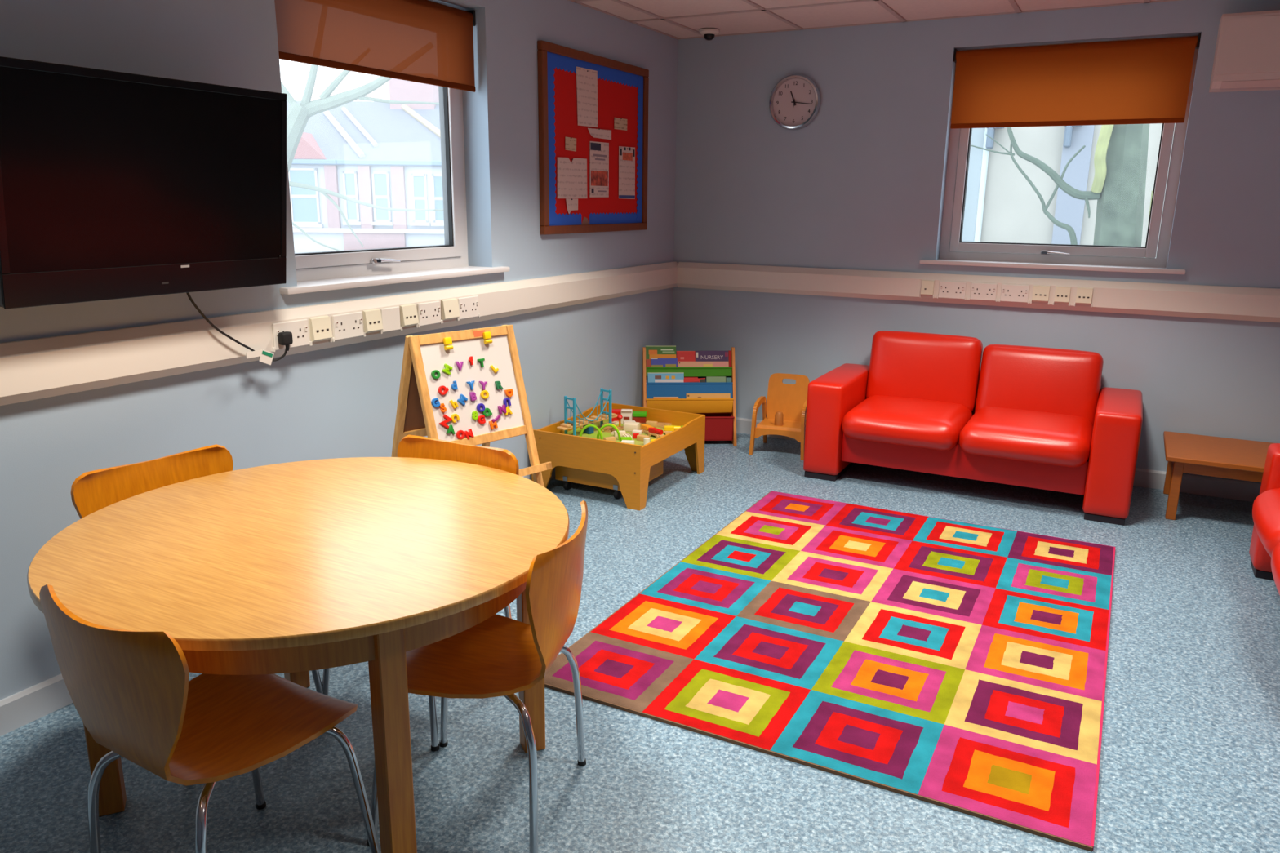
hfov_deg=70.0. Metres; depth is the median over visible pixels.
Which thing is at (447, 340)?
clip
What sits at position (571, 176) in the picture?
paper
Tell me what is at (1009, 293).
double socket
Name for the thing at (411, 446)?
shell chair
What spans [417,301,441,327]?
double socket
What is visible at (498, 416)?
magnetic letter
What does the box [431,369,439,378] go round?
magnetic letter
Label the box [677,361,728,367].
picture book
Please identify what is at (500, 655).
shell chair
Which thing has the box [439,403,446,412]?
magnetic letter
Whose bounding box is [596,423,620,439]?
arch
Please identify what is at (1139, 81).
roller blind
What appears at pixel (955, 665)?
area rug
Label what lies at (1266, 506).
seat cushion
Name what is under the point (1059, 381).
cushion
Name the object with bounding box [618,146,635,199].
flyer
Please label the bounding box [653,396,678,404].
picture book
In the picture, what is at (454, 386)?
magnetic letter
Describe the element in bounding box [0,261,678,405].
wall trunking
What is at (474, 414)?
magnetic letter
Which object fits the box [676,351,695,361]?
picture book
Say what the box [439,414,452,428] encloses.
magnetic letter
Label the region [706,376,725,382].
picture book
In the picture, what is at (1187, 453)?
side table
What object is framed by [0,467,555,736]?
baseboard
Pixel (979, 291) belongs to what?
double socket
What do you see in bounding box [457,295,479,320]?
double socket
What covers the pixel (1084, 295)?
outlet
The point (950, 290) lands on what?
double socket
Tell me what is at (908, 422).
seat cushion
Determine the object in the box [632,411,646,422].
shed
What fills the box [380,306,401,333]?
blank plate
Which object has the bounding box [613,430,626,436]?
block
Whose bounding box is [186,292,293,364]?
lead
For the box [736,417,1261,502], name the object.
baseboard
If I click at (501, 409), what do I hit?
magnetic letter
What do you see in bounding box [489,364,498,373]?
magnetic letter
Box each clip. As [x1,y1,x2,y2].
[443,337,453,350]
[482,331,492,343]
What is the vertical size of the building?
8.600 m
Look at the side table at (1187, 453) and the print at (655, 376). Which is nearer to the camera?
the side table at (1187, 453)
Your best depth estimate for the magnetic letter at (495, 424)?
3.82 m
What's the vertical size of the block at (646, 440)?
0.040 m
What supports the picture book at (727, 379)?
in the bookcase
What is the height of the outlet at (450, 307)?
0.107 m
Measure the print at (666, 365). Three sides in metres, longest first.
0.070 x 0.020 x 0.001 m
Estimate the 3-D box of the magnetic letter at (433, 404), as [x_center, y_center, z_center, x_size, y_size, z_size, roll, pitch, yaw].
[-0.815,-0.095,3.639,0.020,0.038,0.036,14,19,42]
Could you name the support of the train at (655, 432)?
on the track piece
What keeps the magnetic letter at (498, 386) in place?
attached to the easel
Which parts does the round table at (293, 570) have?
leg, leg, leg, leg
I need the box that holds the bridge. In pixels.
[556,387,617,435]
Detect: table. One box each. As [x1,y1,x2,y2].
[26,457,568,852]
[531,402,705,511]
[1163,431,1272,519]
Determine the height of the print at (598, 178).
0.084 m
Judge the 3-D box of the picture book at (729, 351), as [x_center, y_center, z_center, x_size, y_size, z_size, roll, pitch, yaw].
[0.602,-0.434,6.119,0.016,0.146,0.058,0,14,-4]
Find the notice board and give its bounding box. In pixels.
[537,40,648,235]
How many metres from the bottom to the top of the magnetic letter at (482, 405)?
0.038 m
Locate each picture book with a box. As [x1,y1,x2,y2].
[645,346,675,374]
[645,359,650,367]
[647,372,684,382]
[650,358,677,367]
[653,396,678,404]
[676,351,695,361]
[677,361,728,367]
[683,377,705,382]
[684,377,697,378]
[685,393,730,398]
[695,351,728,361]
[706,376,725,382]
[725,377,731,382]
[728,350,731,366]
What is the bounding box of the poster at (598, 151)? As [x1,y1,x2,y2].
[589,141,608,197]
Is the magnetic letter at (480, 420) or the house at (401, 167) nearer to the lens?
the magnetic letter at (480, 420)
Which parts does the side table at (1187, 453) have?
leg, leg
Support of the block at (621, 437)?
on the table at (630, 464)
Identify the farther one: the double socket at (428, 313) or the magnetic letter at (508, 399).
the double socket at (428, 313)
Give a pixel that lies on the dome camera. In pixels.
(708, 33)
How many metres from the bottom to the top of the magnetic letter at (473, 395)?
0.038 m
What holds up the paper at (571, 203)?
attached to the notice board
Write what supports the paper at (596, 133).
attached to the notice board
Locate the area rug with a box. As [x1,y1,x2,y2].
[544,490,1115,852]
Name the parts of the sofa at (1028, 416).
armrest, frame, armrest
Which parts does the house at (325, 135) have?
pane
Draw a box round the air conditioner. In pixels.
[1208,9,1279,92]
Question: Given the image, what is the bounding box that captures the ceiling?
[568,0,1179,39]
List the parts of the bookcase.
panel, rail, rail, rail, rail, panel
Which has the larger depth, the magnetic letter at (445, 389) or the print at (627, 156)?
the print at (627, 156)
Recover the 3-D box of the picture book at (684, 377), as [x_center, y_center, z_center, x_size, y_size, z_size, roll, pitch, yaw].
[0.339,-0.286,6.075,0.094,0.089,0.039,0,14,-4]
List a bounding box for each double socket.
[271,319,311,351]
[331,311,364,342]
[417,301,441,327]
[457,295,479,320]
[937,280,966,300]
[968,282,997,302]
[999,284,1029,303]
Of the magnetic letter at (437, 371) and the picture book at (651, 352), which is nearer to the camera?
the magnetic letter at (437, 371)
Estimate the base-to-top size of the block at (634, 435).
0.026 m
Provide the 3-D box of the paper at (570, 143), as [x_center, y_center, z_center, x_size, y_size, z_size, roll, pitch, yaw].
[-0.377,-1.550,5.011,0.006,0.072,0.115,8,16,27]
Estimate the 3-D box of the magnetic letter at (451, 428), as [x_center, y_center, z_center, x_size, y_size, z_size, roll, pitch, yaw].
[-0.765,0.014,3.675,0.038,0.042,0.020,-12,19,-41]
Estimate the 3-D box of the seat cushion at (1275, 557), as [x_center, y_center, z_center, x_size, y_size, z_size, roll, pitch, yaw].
[2.448,0.546,2.953,0.650,0.187,0.634,8,16,27]
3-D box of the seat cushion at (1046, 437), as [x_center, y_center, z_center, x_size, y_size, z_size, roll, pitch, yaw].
[2.107,0.041,4.971,0.634,0.187,0.650,8,16,27]
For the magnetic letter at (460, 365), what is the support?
attached to the easel
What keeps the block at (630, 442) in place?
on the table at (630, 464)
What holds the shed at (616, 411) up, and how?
on the table at (630, 464)
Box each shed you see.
[611,408,621,422]
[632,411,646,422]
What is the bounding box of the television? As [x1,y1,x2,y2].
[0,56,286,309]
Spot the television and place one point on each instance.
(114, 184)
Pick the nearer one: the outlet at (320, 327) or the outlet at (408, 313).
the outlet at (320, 327)
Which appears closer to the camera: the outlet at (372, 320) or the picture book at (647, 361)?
the outlet at (372, 320)
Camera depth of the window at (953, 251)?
5.25 m
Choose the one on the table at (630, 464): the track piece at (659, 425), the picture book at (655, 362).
the track piece at (659, 425)
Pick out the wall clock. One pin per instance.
(794, 101)
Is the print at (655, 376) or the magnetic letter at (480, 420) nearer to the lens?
the magnetic letter at (480, 420)
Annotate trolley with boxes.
[555,460,663,498]
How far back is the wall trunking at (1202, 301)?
5.37 m
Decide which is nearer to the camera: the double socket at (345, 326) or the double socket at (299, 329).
the double socket at (299, 329)
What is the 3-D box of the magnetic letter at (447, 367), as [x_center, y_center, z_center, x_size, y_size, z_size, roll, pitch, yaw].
[-0.779,-0.231,3.693,0.049,0.049,0.021,-9,17,-35]
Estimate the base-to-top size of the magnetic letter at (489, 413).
0.038 m
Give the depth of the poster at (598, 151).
5.30 m
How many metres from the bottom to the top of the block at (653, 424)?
0.030 m
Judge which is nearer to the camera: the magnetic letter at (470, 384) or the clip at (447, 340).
the clip at (447, 340)
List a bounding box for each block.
[603,435,616,441]
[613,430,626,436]
[620,436,631,440]
[621,440,634,444]
[623,420,635,423]
[623,422,639,431]
[632,429,642,434]
[632,433,639,438]
[636,434,648,441]
[643,437,649,445]
[645,420,657,426]
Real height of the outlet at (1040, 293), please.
0.107 m
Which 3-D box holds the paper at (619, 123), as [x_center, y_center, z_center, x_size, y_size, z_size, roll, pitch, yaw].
[-0.112,-1.808,5.456,0.006,0.068,0.159,8,16,27]
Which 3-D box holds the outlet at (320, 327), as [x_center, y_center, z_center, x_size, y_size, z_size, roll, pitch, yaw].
[-1.241,-0.373,3.553,0.024,0.107,0.105,8,16,27]
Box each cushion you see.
[842,395,972,450]
[866,330,982,413]
[959,406,1093,467]
[974,344,1103,426]
[1252,488,1279,556]
[1271,542,1279,595]
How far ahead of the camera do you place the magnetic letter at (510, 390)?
3.89 m
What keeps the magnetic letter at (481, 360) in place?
attached to the easel
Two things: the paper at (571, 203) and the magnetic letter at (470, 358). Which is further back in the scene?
the paper at (571, 203)
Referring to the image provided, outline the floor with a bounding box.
[0,432,1279,852]
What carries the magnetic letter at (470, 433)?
on the easel
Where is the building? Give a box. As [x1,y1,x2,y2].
[961,123,1175,257]
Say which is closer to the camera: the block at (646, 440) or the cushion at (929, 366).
the block at (646, 440)
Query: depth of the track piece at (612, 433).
5.18 m
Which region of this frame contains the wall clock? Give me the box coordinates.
[768,74,820,129]
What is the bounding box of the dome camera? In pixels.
[699,28,719,39]
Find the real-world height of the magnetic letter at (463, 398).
0.050 m
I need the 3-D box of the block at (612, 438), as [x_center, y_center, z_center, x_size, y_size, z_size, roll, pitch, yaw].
[-0.168,0.074,5.065,0.065,0.030,0.032,-8,16,-31]
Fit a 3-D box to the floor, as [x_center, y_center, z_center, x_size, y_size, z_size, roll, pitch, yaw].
[0.957,1.138,2.229,6.020,0.120,7.850,8,16,27]
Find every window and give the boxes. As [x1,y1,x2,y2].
[279,85,510,294]
[920,35,1198,274]
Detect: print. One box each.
[591,170,608,186]
[622,151,632,160]
[651,364,662,367]
[654,375,661,378]
[665,364,675,367]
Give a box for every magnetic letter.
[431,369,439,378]
[431,397,440,407]
[438,385,448,395]
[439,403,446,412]
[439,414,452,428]
[441,363,453,375]
[445,424,455,434]
[448,400,457,408]
[450,413,459,422]
[451,380,457,390]
[455,361,463,370]
[456,430,465,439]
[457,393,467,405]
[463,428,474,439]
[466,380,475,390]
[468,355,473,365]
[469,391,476,400]
[471,411,478,420]
[476,403,484,412]
[477,358,484,367]
[477,414,485,423]
[479,381,487,390]
[480,390,488,399]
[482,408,492,417]
[488,420,497,429]
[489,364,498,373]
[491,414,500,422]
[494,381,503,389]
[497,404,506,414]
[502,397,511,406]
[504,388,512,397]
[504,406,512,415]
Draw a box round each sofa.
[803,330,1142,525]
[1248,443,1279,595]
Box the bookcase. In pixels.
[641,346,736,446]
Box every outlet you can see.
[308,315,333,346]
[362,308,382,337]
[400,303,418,330]
[440,297,460,323]
[920,280,934,298]
[1030,284,1049,305]
[1052,286,1071,306]
[1073,287,1093,307]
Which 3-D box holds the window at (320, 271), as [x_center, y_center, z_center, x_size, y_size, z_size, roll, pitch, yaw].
[-1.097,-1.251,3.933,0.265,1.228,1.405,8,16,27]
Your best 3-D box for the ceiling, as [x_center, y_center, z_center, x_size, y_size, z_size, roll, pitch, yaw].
[0.978,-1.488,1.564,6.020,0.102,7.820,8,16,27]
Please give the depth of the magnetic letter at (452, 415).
3.69 m
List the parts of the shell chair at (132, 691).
leg, leg, leg, leg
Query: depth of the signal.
5.36 m
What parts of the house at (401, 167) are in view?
pane, brick panel, pane, pane, pane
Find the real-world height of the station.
0.085 m
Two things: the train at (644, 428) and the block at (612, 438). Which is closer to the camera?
the block at (612, 438)
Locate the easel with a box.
[391,324,552,487]
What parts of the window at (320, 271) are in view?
sash, handle, sill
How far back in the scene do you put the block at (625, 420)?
5.43 m
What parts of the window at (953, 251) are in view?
sill, handle, sash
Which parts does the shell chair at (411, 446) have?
leg, leg, leg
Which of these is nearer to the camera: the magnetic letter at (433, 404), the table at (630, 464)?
the magnetic letter at (433, 404)
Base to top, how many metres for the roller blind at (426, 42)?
0.366 m
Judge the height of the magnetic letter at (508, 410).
0.037 m
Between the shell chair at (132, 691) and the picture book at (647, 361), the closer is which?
the shell chair at (132, 691)
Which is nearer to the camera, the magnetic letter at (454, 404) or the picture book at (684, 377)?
the magnetic letter at (454, 404)
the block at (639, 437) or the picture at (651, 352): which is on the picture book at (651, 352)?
the picture at (651, 352)
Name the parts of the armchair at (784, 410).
arm frame, leg, rail, post, seat, backrest, arm frame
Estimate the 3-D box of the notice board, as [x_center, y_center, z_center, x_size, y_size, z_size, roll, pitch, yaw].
[-0.240,-1.619,5.271,0.032,0.970,1.180,8,16,27]
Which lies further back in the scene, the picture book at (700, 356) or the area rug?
the picture book at (700, 356)
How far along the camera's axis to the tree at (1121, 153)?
8.38 m
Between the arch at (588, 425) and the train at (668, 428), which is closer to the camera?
the arch at (588, 425)
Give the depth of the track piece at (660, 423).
5.46 m
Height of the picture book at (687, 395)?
0.066 m
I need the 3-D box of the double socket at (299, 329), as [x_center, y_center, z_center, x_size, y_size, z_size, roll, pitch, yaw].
[-1.310,-0.343,3.434,0.017,0.105,0.177,8,16,27]
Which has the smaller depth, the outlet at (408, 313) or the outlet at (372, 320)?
the outlet at (372, 320)
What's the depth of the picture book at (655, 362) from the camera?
6.07 m
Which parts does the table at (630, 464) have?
panel, panel, leg, panel, panel, leg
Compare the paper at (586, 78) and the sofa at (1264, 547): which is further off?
the paper at (586, 78)
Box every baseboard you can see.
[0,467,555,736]
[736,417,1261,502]
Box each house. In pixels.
[286,100,365,253]
[336,78,444,250]
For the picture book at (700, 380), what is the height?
0.096 m
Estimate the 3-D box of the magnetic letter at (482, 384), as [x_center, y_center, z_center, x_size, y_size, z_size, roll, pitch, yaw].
[-0.651,-0.172,3.812,0.039,0.041,0.020,-12,19,-42]
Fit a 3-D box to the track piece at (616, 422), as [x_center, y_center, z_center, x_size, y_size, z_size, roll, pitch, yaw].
[-0.119,-0.038,5.554,0.059,0.014,0.244,7,15,25]
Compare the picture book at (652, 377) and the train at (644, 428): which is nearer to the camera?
the train at (644, 428)
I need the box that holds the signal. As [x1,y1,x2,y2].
[616,413,622,426]
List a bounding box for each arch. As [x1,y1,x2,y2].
[579,424,603,439]
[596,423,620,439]
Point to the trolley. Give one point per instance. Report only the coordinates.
(570, 475)
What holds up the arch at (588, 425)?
on the table at (630, 464)
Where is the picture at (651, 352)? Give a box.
[648,350,657,354]
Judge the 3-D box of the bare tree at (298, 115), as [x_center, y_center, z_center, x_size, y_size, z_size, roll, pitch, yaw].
[-3.891,-1.645,11.943,3.001,7.315,0.406,2,14,5]
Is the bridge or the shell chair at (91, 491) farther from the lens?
the bridge
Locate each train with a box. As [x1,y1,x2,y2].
[640,423,654,434]
[648,427,663,438]
[663,425,680,434]
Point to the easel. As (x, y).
(423, 354)
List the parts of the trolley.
castor plate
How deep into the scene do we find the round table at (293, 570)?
2.14 m
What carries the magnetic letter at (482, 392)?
attached to the easel
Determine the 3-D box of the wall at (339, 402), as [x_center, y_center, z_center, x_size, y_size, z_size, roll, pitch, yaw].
[-1.548,-0.603,3.279,0.220,2.700,7.620,8,16,27]
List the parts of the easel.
leg, panel, rail, leg, rail, rail, leg, leg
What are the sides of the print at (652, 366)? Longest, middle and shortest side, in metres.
0.079 x 0.015 x 0.001 m
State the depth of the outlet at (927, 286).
5.52 m
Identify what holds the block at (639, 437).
on the table at (630, 464)
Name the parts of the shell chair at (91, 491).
leg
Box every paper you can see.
[557,156,586,198]
[564,136,576,151]
[565,198,577,213]
[576,66,597,127]
[587,128,611,139]
[613,117,627,130]
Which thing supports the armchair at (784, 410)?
on the floor
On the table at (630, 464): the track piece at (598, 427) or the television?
the track piece at (598, 427)
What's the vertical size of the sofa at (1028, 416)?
0.817 m
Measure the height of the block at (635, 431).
0.022 m
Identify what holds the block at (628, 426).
on the table at (630, 464)
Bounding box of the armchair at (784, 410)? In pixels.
[748,373,809,460]
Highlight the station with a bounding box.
[621,408,632,423]
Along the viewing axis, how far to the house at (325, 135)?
25.35 m
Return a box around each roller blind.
[274,0,475,92]
[950,32,1200,128]
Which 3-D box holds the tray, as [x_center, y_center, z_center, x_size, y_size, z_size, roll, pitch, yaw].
[-0.583,0.212,3.769,0.089,0.052,0.509,13,19,42]
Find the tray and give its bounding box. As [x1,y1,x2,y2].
[518,462,552,476]
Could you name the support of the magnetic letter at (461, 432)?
on the easel
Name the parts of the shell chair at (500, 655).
leg, leg, leg, leg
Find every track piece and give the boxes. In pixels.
[580,426,619,431]
[604,426,640,432]
[608,420,621,425]
[611,431,632,439]
[640,422,671,426]
[641,422,665,428]
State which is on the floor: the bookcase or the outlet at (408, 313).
the bookcase
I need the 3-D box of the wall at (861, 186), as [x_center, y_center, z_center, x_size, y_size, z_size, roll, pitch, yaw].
[2.760,-1.016,5.132,5.600,2.700,0.220,8,16,27]
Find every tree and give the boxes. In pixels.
[280,64,443,250]
[970,123,1153,246]
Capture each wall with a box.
[0,0,677,700]
[671,0,1279,484]
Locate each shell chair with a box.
[39,584,380,852]
[71,444,323,693]
[322,435,519,751]
[366,500,587,852]
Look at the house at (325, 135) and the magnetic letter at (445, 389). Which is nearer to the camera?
the magnetic letter at (445, 389)
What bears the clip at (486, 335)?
attached to the easel
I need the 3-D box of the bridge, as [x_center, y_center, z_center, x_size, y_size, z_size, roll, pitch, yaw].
[-0.296,-0.077,5.239,0.082,0.238,0.460,12,18,39]

